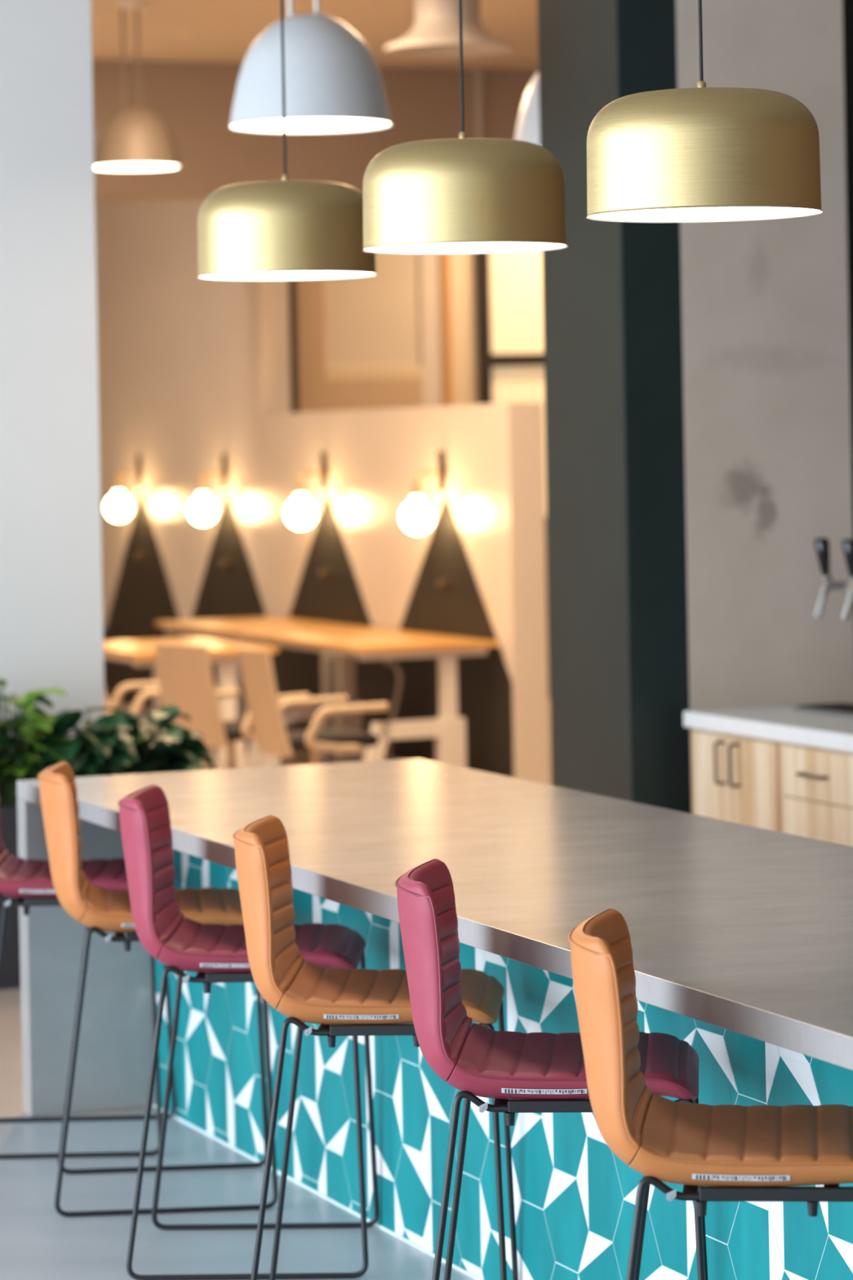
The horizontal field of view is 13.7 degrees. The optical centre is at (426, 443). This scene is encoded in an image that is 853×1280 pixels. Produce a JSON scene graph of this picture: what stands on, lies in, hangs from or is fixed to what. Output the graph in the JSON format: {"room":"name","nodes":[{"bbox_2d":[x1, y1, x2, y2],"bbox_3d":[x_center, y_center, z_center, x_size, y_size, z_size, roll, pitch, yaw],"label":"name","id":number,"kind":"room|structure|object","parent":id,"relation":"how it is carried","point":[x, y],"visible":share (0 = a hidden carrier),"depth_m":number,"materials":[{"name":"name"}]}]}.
{"room":"cafe bar","nodes":[
{"label":"cafe bar","id":0,"kind":"room"},
{"bbox_2d":[0,0,105,750],"bbox_3d":[-2.756,-0.233,12.568,3.200,4.240,0.350,-1,0,-22],"label":"wall","id":1,"kind":"structure","parent":0,"point":[51,632],"depth_m":12.93,"materials":[{"name":"white paint"}]},
{"bbox_2d":[0,698,552,1279],"bbox_3d":[0.337,1.877,11.500,13.400,0.100,33.000,-1,0,0],"label":"floor","id":2,"kind":"structure","parent":0,"point":[37,1242],"depth_m":8.49,"materials":[{"name":"concrete"}]},
{"bbox_2d":[0,805,20,990],"bbox_3d":[-1.787,1.558,12.191,2.100,0.620,0.502,-1,0,-22],"label":"planter","id":3,"kind":"object","parent":2,"relation":"on","point":[10,973],"visible":0.02,"depth_m":12.07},
{"bbox_2d":[0,720,14,800],"bbox_3d":[-1.717,1.048,12.206,0.596,0.500,0.507,-1,0,0],"label":"potted plant","id":4,"kind":"object","parent":3,"relation":"on","point":[3,739],"visible":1,"depth_m":12.20,"materials":[{"name":"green plant"}]},
{"bbox_2d":[0,679,85,806],"bbox_3d":[-1.433,1.054,12.347,0.519,0.478,0.417,-1,0,0],"label":"potted plant","id":5,"kind":"object","parent":3,"relation":"on","point":[13,762],"visible":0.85,"depth_m":12.27,"materials":[{"name":"green plant"}]},
{"bbox_2d":[8,706,165,779],"bbox_3d":[-1.192,1.105,12.416,0.547,0.365,0.513,-1,0,0],"label":"potted plant","id":6,"kind":"object","parent":3,"relation":"on","point":[112,750],"visible":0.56,"depth_m":12.32,"materials":[{"name":"green plant"}]},
{"bbox_2d":[111,704,218,773],"bbox_3d":[-0.981,1.108,12.504,0.472,0.354,0.422,-1,0,28],"label":"potted plant","id":7,"kind":"object","parent":3,"relation":"in","point":[185,751],"visible":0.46,"depth_m":12.47,"materials":[{"name":"green plant"}]},
{"bbox_2d":[0,815,176,1159],"bbox_3d":[-0.974,1.325,9.420,0.561,1.053,0.512,-1,0,0],"label":"bar stool","id":8,"kind":"object","parent":2,"relation":"on","point":[29,881],"visible":0.57,"depth_m":9.23,"materials":[{"name":"red leather"}]},
{"bbox_2d":[104,680,167,756],"bbox_3d":[-1.449,1.416,18.011,0.639,0.890,0.610,-1,0,-16],"label":"office chair","id":9,"kind":"object","parent":2,"relation":"on","point":[151,686],"visible":0.21,"depth_m":18.21,"materials":[{"name":"beige plastic"}]},
{"bbox_2d":[37,761,278,1217],"bbox_3d":[-0.667,1.319,8.729,0.561,1.053,0.512,-1,0,-5],"label":"bar stool","id":10,"kind":"object","parent":2,"relation":"on","point":[100,909],"visible":0.75,"depth_m":8.53,"materials":[{"name":"orange leather"}]},
{"bbox_2d":[103,636,278,769],"bbox_3d":[-1.391,1.475,19.150,0.800,0.770,1.300,-1,0,-22],"label":"desk","id":11,"kind":"object","parent":2,"relation":"on","point":[140,652],"visible":0.14,"depth_m":18.68,"materials":[{"name":"brown wood"}]},
{"bbox_2d":[154,643,309,768],"bbox_3d":[-0.972,1.407,17.203,0.639,0.890,0.610,-1,0,-42],"label":"office chair","id":12,"kind":"object","parent":2,"relation":"on","point":[184,672],"visible":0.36,"depth_m":16.96,"materials":[{"name":"beige plastic"}]},
{"bbox_2d":[117,784,379,1279],"bbox_3d":[-0.409,1.315,8.040,0.561,1.053,0.512,-1,0,2],"label":"bar stool","id":13,"kind":"object","parent":2,"relation":"on","point":[218,953],"visible":0.82,"depth_m":7.89,"materials":[{"name":"red leather"}]},
{"bbox_2d":[155,616,377,766],"bbox_3d":[-0.974,1.467,21.192,0.800,0.770,1.720,-1,0,-22],"label":"desk","id":14,"kind":"object","parent":2,"relation":"on","point":[237,629],"visible":0.29,"depth_m":20.85,"materials":[{"name":"brown wood"}]},
{"bbox_2d":[238,647,388,764],"bbox_3d":[-0.540,1.399,16.609,0.639,0.890,0.610,-1,0,-22],"label":"office chair","id":15,"kind":"object","parent":2,"relation":"on","point":[264,708],"visible":0.66,"depth_m":16.41,"materials":[{"name":"beige plastic"}]},
{"bbox_2d":[250,627,498,768],"bbox_3d":[-0.300,1.454,19.544,0.800,0.770,1.720,-1,0,-22],"label":"desk","id":16,"kind":"object","parent":2,"relation":"on","point":[449,730],"visible":0.66,"depth_m":18.89,"materials":[{"name":"brown wood"}]},
{"bbox_2d":[386,658,402,759],"bbox_3d":[-0.171,1.486,18.747,0.103,0.690,0.037,-1,0,13],"label":"power cable","id":17,"kind":"object","parent":16,"relation":"hanging from","point":[392,661],"visible":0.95,"depth_m":18.74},
{"bbox_2d":[232,815,518,1279],"bbox_3d":[-0.108,1.309,7.301,0.561,1.053,0.512,-1,0,4],"label":"bar stool","id":18,"kind":"object","parent":2,"relation":"on","point":[344,1002],"visible":0.84,"depth_m":7.16,"materials":[{"name":"orange leather"}]},
{"bbox_2d":[16,758,852,1279],"bbox_3d":[0.785,1.358,6.657,1.206,0.920,7.300,-1,0,-22],"label":"bar counter","id":19,"kind":"object","parent":2,"relation":"on","point":[741,935],"depth_m":7.85,"materials":[{"name":"brushed stainless steel"},{"name":"teal tile"},{"name":"pale grout"}]},
{"bbox_2d":[16,758,852,1070],"bbox_3d":[0.776,0.923,6.657,1.206,0.050,7.300,-1,0,-22],"label":"countertop","id":20,"kind":"structure","parent":19,"relation":"on","point":[743,929],"depth_m":7.57,"materials":[{"name":"grey metal"}]},
{"bbox_2d":[395,858,708,1279],"bbox_3d":[0.234,1.302,6.451,0.561,1.053,0.512,-1,0,4],"label":"bar stool","id":21,"kind":"object","parent":2,"relation":"on","point":[531,1072],"visible":0.88,"depth_m":6.30,"materials":[{"name":"red leather"}]},
{"bbox_2d":[568,908,852,1279],"bbox_3d":[0.519,1.296,5.691,0.561,1.053,0.512,-1,0,6],"label":"bar stool","id":22,"kind":"object","parent":2,"relation":"on","point":[735,1153],"visible":1,"depth_m":5.54,"materials":[{"name":"orange leather"}]},
{"bbox_2d":[683,702,852,846],"bbox_3d":[2.016,1.334,9.849,0.687,0.920,4.600,-1,0,-22],"label":"cabinet","id":23,"kind":"object","parent":2,"relation":"on","point":[784,769],"depth_m":11.31,"materials":[{"name":"beige wood"}]},
{"bbox_2d":[683,702,852,752],"bbox_3d":[2.021,0.901,9.854,0.660,0.055,4.600,-1,0,-22],"label":"countertop","id":24,"kind":"structure","parent":23,"relation":"on","point":[786,724],"depth_m":11.39,"materials":[{"name":"white stone"}]},
{"bbox_2d":[792,702,852,717],"bbox_3d":[1.494,0.875,11.410,0.200,0.016,0.960,-1,0,-22],"label":"drip tray","id":25,"kind":"object","parent":23,"relation":"on","point":[845,709],"visible":1,"depth_m":11.68,"materials":[{"name":"metal"}]},
{"bbox_2d":[799,702,852,713],"bbox_3d":[1.493,0.870,11.412,0.170,0.004,0.915,-1,0,-22],"label":"grille","id":26,"kind":"object","parent":25,"relation":"attached to","point":[833,708],"depth_m":11.69,"materials":[{"name":"black metal"}]},
{"bbox_2d":[812,537,852,620],"bbox_3d":[1.489,0.587,11.399,0.238,0.560,0.630,-1,0,-22],"label":"tap tower","id":27,"kind":"object","parent":25,"relation":"on","point":[822,544],"visible":1,"depth_m":11.62,"materials":[{"name":"silver metal"}]},
{"bbox_2d":[840,538,852,620],"bbox_3d":[1.400,0.441,11.473,0.125,0.265,0.072,-1,0,0],"label":"tap","id":28,"kind":"object","parent":27,"relation":"on","point":[847,544],"depth_m":11.45,"materials":[{"name":"silver plastic"}]},
{"bbox_2d":[295,279,326,412],"bbox_3d":[-0.815,-0.271,25.260,0.200,4.240,0.120,-1,0,0],"label":"trim","id":29,"kind":"structure","parent":0,"point":[309,294],"depth_m":25.20,"materials":[{"name":"brown wood"}]},
{"bbox_2d":[90,0,538,70],"bbox_3d":[0.252,-2.462,21.000,13.400,0.100,14.000,-1,0,0],"label":"ceiling","id":30,"kind":"structure","parent":0,"point":[188,31],"depth_m":20.32,"materials":[{"name":"paint"}]},
{"bbox_2d":[93,0,179,171],"bbox_3d":[-1.573,-1.929,19.000,0.478,0.895,0.478,-1,0,0],"label":"dome pendant","id":31,"kind":"object","parent":30,"relation":"hanging from","point":[132,138],"visible":0.99,"depth_m":18.85,"materials":[{"name":"beige paint"}]},
{"bbox_2d":[93,164,177,169],"bbox_3d":[-1.564,-1.490,19.000,0.471,0.004,0.471,-1,0,0],"label":"diffuser","id":32,"kind":"object","parent":31,"relation":"attached to","point":[96,166],"depth_m":19.03,"materials":[{"name":"white plastic"}]},
{"bbox_2d":[383,0,513,57],"bbox_3d":[0.107,-2.204,18.000,0.660,0.409,0.660,-1,0,0],"label":"pendant lamp","id":33,"kind":"object","parent":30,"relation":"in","point":[435,33],"visible":0.97,"depth_m":17.86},
{"bbox_2d":[94,199,550,784],"bbox_3d":[-1.081,-0.266,22.772,0.201,4.240,8.500,-1,0,-22],"label":"wall","id":34,"kind":"structure","parent":0,"point":[193,371],"depth_m":22.45,"materials":[{"name":"beige paint"}]},
{"bbox_2d":[105,454,142,520],"bbox_3d":[-2.119,0.310,24.720,0.256,0.456,0.186,-1,0,-22],"label":"wall sconce","id":35,"kind":"object","parent":34,"relation":"attached to","point":[118,507],"visible":1,"depth_m":24.67,"materials":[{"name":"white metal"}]},
{"bbox_2d":[114,483,122,491],"bbox_3d":[-2.152,0.305,24.706,0.056,0.055,0.056,-1,0,-22],"label":"socket","id":36,"kind":"object","parent":35,"relation":"attached to","point":[118,487],"depth_m":24.69,"materials":[{"name":"gold metal"}]},
{"bbox_2d":[134,551,143,562],"bbox_3d":[-2.014,0.792,24.759,0.050,0.076,0.076,-1,0,-22],"label":"wall hook","id":37,"kind":"object","parent":34,"relation":"attached to","point":[137,556],"visible":1,"depth_m":24.74,"materials":[{"name":"brown metal"}]},
{"bbox_2d":[188,453,228,524],"bbox_3d":[-1.423,0.297,23.016,0.256,0.456,0.186,-1,0,-22],"label":"wall sconce","id":38,"kind":"object","parent":34,"relation":"attached to","point":[202,509],"visible":1,"depth_m":22.96,"materials":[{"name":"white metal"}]},
{"bbox_2d":[198,484,207,493],"bbox_3d":[-1.456,0.292,23.003,0.056,0.055,0.056,-1,0,-22],"label":"socket","id":39,"kind":"object","parent":38,"relation":"attached to","point":[202,487],"depth_m":22.98,"materials":[{"name":"gold metal"}]},
{"bbox_2d":[219,558,230,570],"bbox_3d":[-1.318,0.789,23.055,0.050,0.076,0.076,-1,0,-22],"label":"wall hook","id":40,"kind":"object","parent":34,"relation":"attached to","point":[225,564],"visible":1,"depth_m":23.04,"materials":[{"name":"brown metal"}]},
{"bbox_2d":[285,452,328,528],"bbox_3d":[-0.725,0.283,21.309,0.256,0.456,0.186,-1,0,-22],"label":"wall sconce","id":41,"kind":"object","parent":34,"relation":"attached to","point":[300,512],"visible":1,"depth_m":21.25,"materials":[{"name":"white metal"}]},
{"bbox_2d":[296,484,305,494],"bbox_3d":[-0.758,0.278,21.295,0.056,0.055,0.056,-1,0,-22],"label":"socket","id":42,"kind":"object","parent":41,"relation":"attached to","point":[300,490],"depth_m":21.27,"materials":[{"name":"gold metal"}]},
{"bbox_2d":[102,488,514,777],"bbox_3d":[-1.135,1.068,22.696,0.005,1.535,8.380,-1,0,-22],"label":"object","id":43,"kind":"structure","parent":34,"relation":"attached to","point":[143,597],"depth_m":21.04,"materials":[{"name":"grey paint"}]},
{"bbox_2d":[92,60,538,199],"bbox_3d":[-1.390,-1.970,22.371,5.200,0.819,0.500,-1,0,-22],"label":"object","id":44,"kind":"structure","parent":34,"relation":"attached to","point":[195,100],"depth_m":22.23,"materials":[{"name":"beige paint"}]},
{"bbox_2d":[319,567,329,579],"bbox_3d":[-0.620,0.785,21.348,0.050,0.076,0.076,-1,0,-22],"label":"wall hook","id":45,"kind":"object","parent":34,"relation":"attached to","point":[326,573],"visible":1,"depth_m":21.33,"materials":[{"name":"brown metal"}]},
{"bbox_2d":[400,450,447,533],"bbox_3d":[-0.020,0.269,19.582,0.256,0.456,0.186,-1,0,-22],"label":"wall sconce","id":46,"kind":"object","parent":34,"relation":"attached to","point":[417,516],"visible":1,"depth_m":19.53,"materials":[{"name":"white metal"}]},
{"bbox_2d":[412,486,422,496],"bbox_3d":[-0.052,0.265,19.569,0.056,0.055,0.056,-1,0,-22],"label":"socket","id":47,"kind":"object","parent":46,"relation":"attached to","point":[416,491],"depth_m":19.55,"materials":[{"name":"gold metal"}]},
{"bbox_2d":[436,577,448,591],"bbox_3d":[0.086,0.781,19.621,0.050,0.076,0.076,-1,0,-22],"label":"wall hook","id":48,"kind":"object","parent":34,"relation":"attached to","point":[444,584],"visible":1,"depth_m":19.61,"materials":[{"name":"brown metal"}]},
{"bbox_2d":[474,68,484,137],"bbox_3d":[0.345,-2.008,22.772,0.060,0.808,0.060,-1,0,0],"label":"conduit","id":49,"kind":"object","parent":34,"relation":"attached to","point":[478,73],"visible":0.66,"depth_m":22.75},
{"bbox_2d":[325,377,422,411],"bbox_3d":[-0.352,0.690,25.250,0.690,2.300,0.100,-1,0,0],"label":"trim","id":50,"kind":"structure","parent":0,"point":[366,393],"depth_m":25.20,"materials":[{"name":"wood"}]},
{"bbox_2d":[325,366,422,379],"bbox_3d":[-0.375,-0.500,25.250,0.690,0.080,0.100,-1,0,0],"label":"trim","id":51,"kind":"structure","parent":50,"relation":"on","point":[376,372],"depth_m":25.20,"materials":[{"name":"brown wood"}]},
{"bbox_2d":[324,253,422,368],"bbox_3d":[-0.394,-1.470,25.250,0.690,1.860,0.060,-1,0,0],"label":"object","id":52,"kind":"structure","parent":51,"relation":"attached to","point":[372,322],"depth_m":25.22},
{"bbox_2d":[420,254,444,406],"bbox_3d":[0.049,-0.288,25.260,0.150,4.240,0.120,-1,0,0],"label":"trim","id":53,"kind":"structure","parent":0,"point":[430,264],"depth_m":25.20,"materials":[{"name":"beige paint"}]},
{"bbox_2d":[440,254,452,405],"bbox_3d":[0.154,-0.290,25.250,0.060,4.240,0.140,-1,0,0],"label":"trim","id":54,"kind":"structure","parent":0,"point":[445,259],"depth_m":25.18,"materials":[{"name":"orange wood"}]},
{"bbox_2d":[449,253,478,405],"bbox_3d":[0.277,-0.292,25.260,0.185,4.240,0.120,-1,0,0],"label":"trim","id":55,"kind":"structure","parent":0,"point":[462,266],"depth_m":25.20,"materials":[{"name":"brown wood"}]},
{"bbox_2d":[675,0,852,813],"bbox_3d":[1.057,-0.308,12.397,0.640,4.240,0.600,-1,0,-22],"label":"wall pillar","id":56,"kind":"structure","parent":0,"point":[765,303],"depth_m":12.12,"materials":[{"name":"concrete"}]},
{"bbox_2d":[537,0,692,813],"bbox_3d":[0.643,-0.300,12.268,0.224,4.240,0.668,-1,0,-22],"label":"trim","id":57,"kind":"structure","parent":56,"relation":"attached to","point":[614,395],"depth_m":12.01,"materials":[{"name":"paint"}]},
{"bbox_2d":[842,0,852,506],"bbox_3d":[3.240,-0.350,13.185,4.000,4.240,0.200,-1,0,-22],"label":"wall","id":58,"kind":"structure","parent":0,"point":[847,4],"depth_m":12.38,"materials":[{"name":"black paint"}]},
{"bbox_3d":[0.252,-2.462,4.500,13.400,0.100,19.000,-1,0,0],"label":"ceiling","id":59,"kind":"structure","parent":0,"visible":0},
{"bbox_2d":[197,0,377,280],"bbox_3d":[-0.370,-1.410,8.891,0.451,1.980,0.451,-1,0,0],"label":"pendant lamp","id":60,"kind":"object","parent":59,"relation":"hanging from","point":[285,229],"visible":0.93,"depth_m":8.71,"materials":[{"name":"gold metal"}]},
{"bbox_2d":[200,271,374,279],"bbox_3d":[-0.350,-0.425,8.891,0.443,0.004,0.443,-1,0,0],"label":"diffuser","id":61,"kind":"object","parent":60,"relation":"attached to","point":[203,275],"depth_m":8.90,"materials":[{"name":"white plastic"}]},
{"bbox_2d":[229,0,391,133],"bbox_3d":[-0.406,-1.738,12.000,0.550,1.323,0.550,-1,0,0],"label":"dome pendant","id":62,"kind":"object","parent":59,"relation":"hanging from","point":[334,82],"visible":0.98,"depth_m":11.82,"materials":[{"name":"white paint"}]},
{"bbox_2d":[231,118,389,131],"bbox_3d":[-0.393,-1.085,12.000,0.542,0.004,0.542,-1,0,0],"label":"diffuser","id":63,"kind":"object","parent":62,"relation":"attached to","point":[238,124],"depth_m":12.01,"materials":[{"name":"white plastic"}]},
{"bbox_2d":[362,0,567,254],"bbox_3d":[0.065,-1.418,7.779,0.451,1.980,0.451,-1,0,0],"label":"pendant lamp","id":64,"kind":"object","parent":59,"relation":"hanging from","point":[462,195],"visible":1,"depth_m":7.60,"materials":[{"name":"gold metal"}]},
{"bbox_2d":[364,242,565,253],"bbox_3d":[0.085,-0.434,7.779,0.443,0.004,0.443,-1,0,0],"label":"diffuser","id":65,"kind":"object","parent":64,"relation":"attached to","point":[374,247],"depth_m":7.79,"materials":[{"name":"white plastic"}]},
{"bbox_2d":[515,71,539,145],"bbox_3d":[0.586,-1.757,13.250,0.550,1.323,0.550,-1,0,0],"label":"dome pendant","id":66,"kind":"object","parent":59,"relation":"hanging from","point":[527,130],"visible":0.1,"depth_m":13.13,"materials":[{"name":"white paint"}]},
{"bbox_2d":[586,0,822,222],"bbox_3d":[0.512,-1.427,6.771,0.451,1.980,0.451,-1,0,0],"label":"pendant lamp","id":67,"kind":"object","parent":59,"relation":"hanging from","point":[700,153],"visible":1,"depth_m":6.59,"materials":[{"name":"gold metal"}]},
{"bbox_2d":[589,206,820,221],"bbox_3d":[0.531,-0.442,6.771,0.443,0.004,0.443,-1,0,0],"label":"diffuser","id":68,"kind":"object","parent":67,"relation":"attached to","point":[596,213],"depth_m":6.77,"materials":[{"name":"white plastic"}]},
{"bbox_3d":[3.969,-0.364,25.260,5.650,4.240,0.120,-1,0,0],"label":"wall","id":69,"kind":"structure","parent":0,"visible":0},
{"bbox_2d":[475,250,551,698],"bbox_3d":[0.757,-0.302,25.210,0.775,4.240,0.120,-1,0,0],"label":"window","id":70,"kind":"structure","parent":69,"relation":"in","point":[509,286],"depth_m":25.20,"materials":[{"name":"glass"}]},
{"bbox_3d":[-1.270,-0.262,25.260,0.570,4.240,0.120,-1,0,0],"label":"wall","id":71,"kind":"structure","parent":0,"visible":0},
{"bbox_2d":[288,280,297,413],"bbox_3d":[-0.950,-0.269,25.240,0.070,4.240,0.160,-1,0,0],"label":"trim","id":72,"kind":"structure","parent":71,"relation":"attached to","point":[292,299],"depth_m":25.16,"materials":[{"name":"brown wood"}]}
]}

